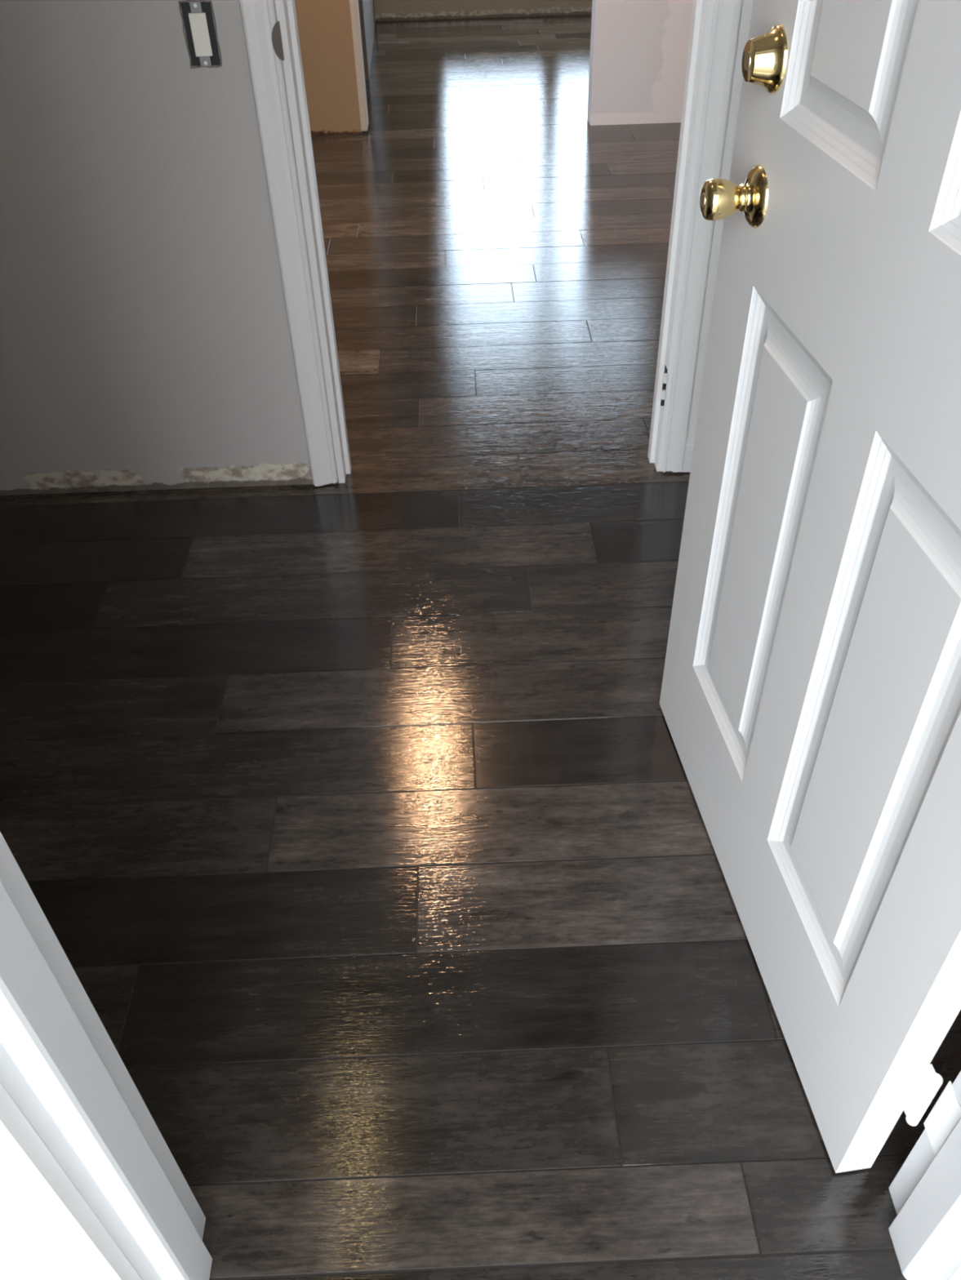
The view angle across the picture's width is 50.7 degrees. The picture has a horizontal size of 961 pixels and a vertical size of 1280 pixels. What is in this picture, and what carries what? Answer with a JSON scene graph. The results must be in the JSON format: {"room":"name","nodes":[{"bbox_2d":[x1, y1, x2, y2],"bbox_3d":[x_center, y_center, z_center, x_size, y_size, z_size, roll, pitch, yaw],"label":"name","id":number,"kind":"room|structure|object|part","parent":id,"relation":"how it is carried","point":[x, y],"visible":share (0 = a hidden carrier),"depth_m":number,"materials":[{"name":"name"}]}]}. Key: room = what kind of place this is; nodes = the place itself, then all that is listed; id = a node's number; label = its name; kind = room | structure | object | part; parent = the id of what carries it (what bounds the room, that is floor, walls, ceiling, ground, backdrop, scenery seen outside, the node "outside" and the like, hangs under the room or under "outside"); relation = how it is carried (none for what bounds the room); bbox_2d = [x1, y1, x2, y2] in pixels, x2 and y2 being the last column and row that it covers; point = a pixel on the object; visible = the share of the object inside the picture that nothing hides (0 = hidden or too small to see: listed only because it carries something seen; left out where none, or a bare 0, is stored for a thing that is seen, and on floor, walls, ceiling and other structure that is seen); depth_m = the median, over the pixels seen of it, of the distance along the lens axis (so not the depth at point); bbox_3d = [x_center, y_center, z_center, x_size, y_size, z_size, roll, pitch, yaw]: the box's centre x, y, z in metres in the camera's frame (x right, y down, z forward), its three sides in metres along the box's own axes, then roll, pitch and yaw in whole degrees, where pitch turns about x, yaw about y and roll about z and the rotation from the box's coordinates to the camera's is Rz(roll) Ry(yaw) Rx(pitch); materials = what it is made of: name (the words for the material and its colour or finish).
{"room":"hallway","nodes":[
{"label":"hallway","id":0,"kind":"room"},
{"bbox_2d":[0,1234,41,1279],"bbox_3d":[-0.211,-0.194,0.363,6.000,2.440,0.116,-2,41,-1],"label":"wall","id":1,"kind":"structure","parent":0,"point":[12,1266],"depth_m":0.97,"materials":[{"name":"white paint"}]},
{"bbox_2d":[0,831,212,1279],"bbox_3d":[-0.368,-0.049,0.460,0.072,2.100,0.154,-2,41,-1],"label":"door frame","id":2,"kind":"structure","parent":1,"relation":"attached to","point":[60,1066],"depth_m":0.84,"materials":[{"name":"paint"}]},
{"bbox_2d":[659,0,960,1173],"bbox_3d":[0.378,-0.377,0.858,0.173,2.026,0.836,-6,41,-5],"label":"door","id":3,"kind":"structure","parent":1,"relation":"in","point":[810,700],"depth_m":1.06,"materials":[{"name":"white paint"}]},
{"bbox_3d":[0.281,-0.503,1.158,0.054,0.044,0.044,-6,41,-5],"label":"knob","id":4,"kind":"part","parent":3,"relation":"part of","materials":[{"name":"gold metal"}]},
{"bbox_2d":[888,1071,960,1279],"bbox_3d":[0.490,-0.082,0.470,0.072,2.100,0.157,-2,41,-1],"label":"door frame","id":5,"kind":"structure","parent":1,"relation":"attached to","point":[925,1232],"depth_m":1.08,"materials":[{"name":"paint"}]},
{"bbox_2d":[358,0,375,79],"bbox_3d":[-1.934,-4.369,5.179,2.578,2.440,1.570,-2,41,-1],"label":"wall","id":6,"kind":"structure","parent":0,"point":[366,7],"depth_m":5.45,"materials":[{"name":"beige paint"}]},
{"bbox_2d":[0,0,752,495],"bbox_3d":[-0.269,-1.333,1.664,6.000,2.440,0.116,-2,41,-1],"label":"wall","id":7,"kind":"structure","parent":0,"point":[145,341],"depth_m":2.07,"materials":[{"name":"grey paint"}]},
{"bbox_2d":[177,0,222,68],"bbox_3d":[-0.496,-1.074,1.800,0.060,0.106,0.006,-2,41,-1],"label":"light switch","id":8,"kind":"object","parent":7,"relation":"attached to","point":[202,45],"visible":1,"depth_m":1.80,"materials":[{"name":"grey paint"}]},
{"bbox_2d":[239,0,351,486],"bbox_3d":[-0.379,-1.193,1.773,0.085,2.090,0.134,-2,41,-1],"label":"door frame","id":9,"kind":"structure","parent":7,"relation":"attached to","point":[258,16],"depth_m":2.02,"materials":[{"name":"paint"}]},
{"bbox_3d":[-0.362,-1.067,1.808,0.016,0.060,0.010,-2,41,-1],"label":"strike plate","id":10,"kind":"part","parent":9,"relation":"part of","materials":[{"name":"grey metal"}]},
{"bbox_2d":[682,438,694,472],"bbox_3d":[0.744,-0.446,2.401,0.528,0.085,0.012,-2,41,-1],"label":"baseboard","id":11,"kind":"structure","parent":7,"relation":"attached to","point":[690,442],"depth_m":2.39,"materials":[{"name":"white paint"}]},
{"bbox_2d":[647,0,742,472],"bbox_3d":[0.422,-1.223,1.781,0.070,2.090,0.134,-2,41,-1],"label":"door frame","id":12,"kind":"structure","parent":7,"relation":"attached to","point":[726,17],"depth_m":2.05,"materials":[{"name":"white paint"}]},
{"bbox_2d":[0,14,960,1279],"bbox_3d":[-0.312,-1.738,4.023,7.351,0.060,7.640,-2,41,-1],"label":"floor","id":13,"kind":"structure","parent":0,"point":[360,820],"depth_m":1.71,"materials":[{"name":"brown wood"}]},
{"bbox_2d":[373,0,591,21],"bbox_3d":[-0.452,-4.983,5.831,5.600,2.440,0.120,-2,41,-1],"label":"wall","id":14,"kind":"structure","parent":0,"point":[384,10],"depth_m":6.56,"materials":[{"name":"grey paint"}]},
{"bbox_2d":[294,0,693,136],"bbox_3d":[-0.366,-3.280,3.887,5.600,2.440,0.150,-2,41,-1],"label":"wall","id":15,"kind":"structure","parent":0,"point":[639,48],"depth_m":4.48,"materials":[{"name":"white paint"}]},
{"bbox_2d":[349,0,368,131],"bbox_3d":[-0.556,-3.265,3.862,0.028,2.422,0.127,-2,41,-1],"label":"trim","id":16,"kind":"structure","parent":15,"relation":"attached to","point":[354,9],"depth_m":4.45,"materials":[{"name":"beige paint"}]}
]}

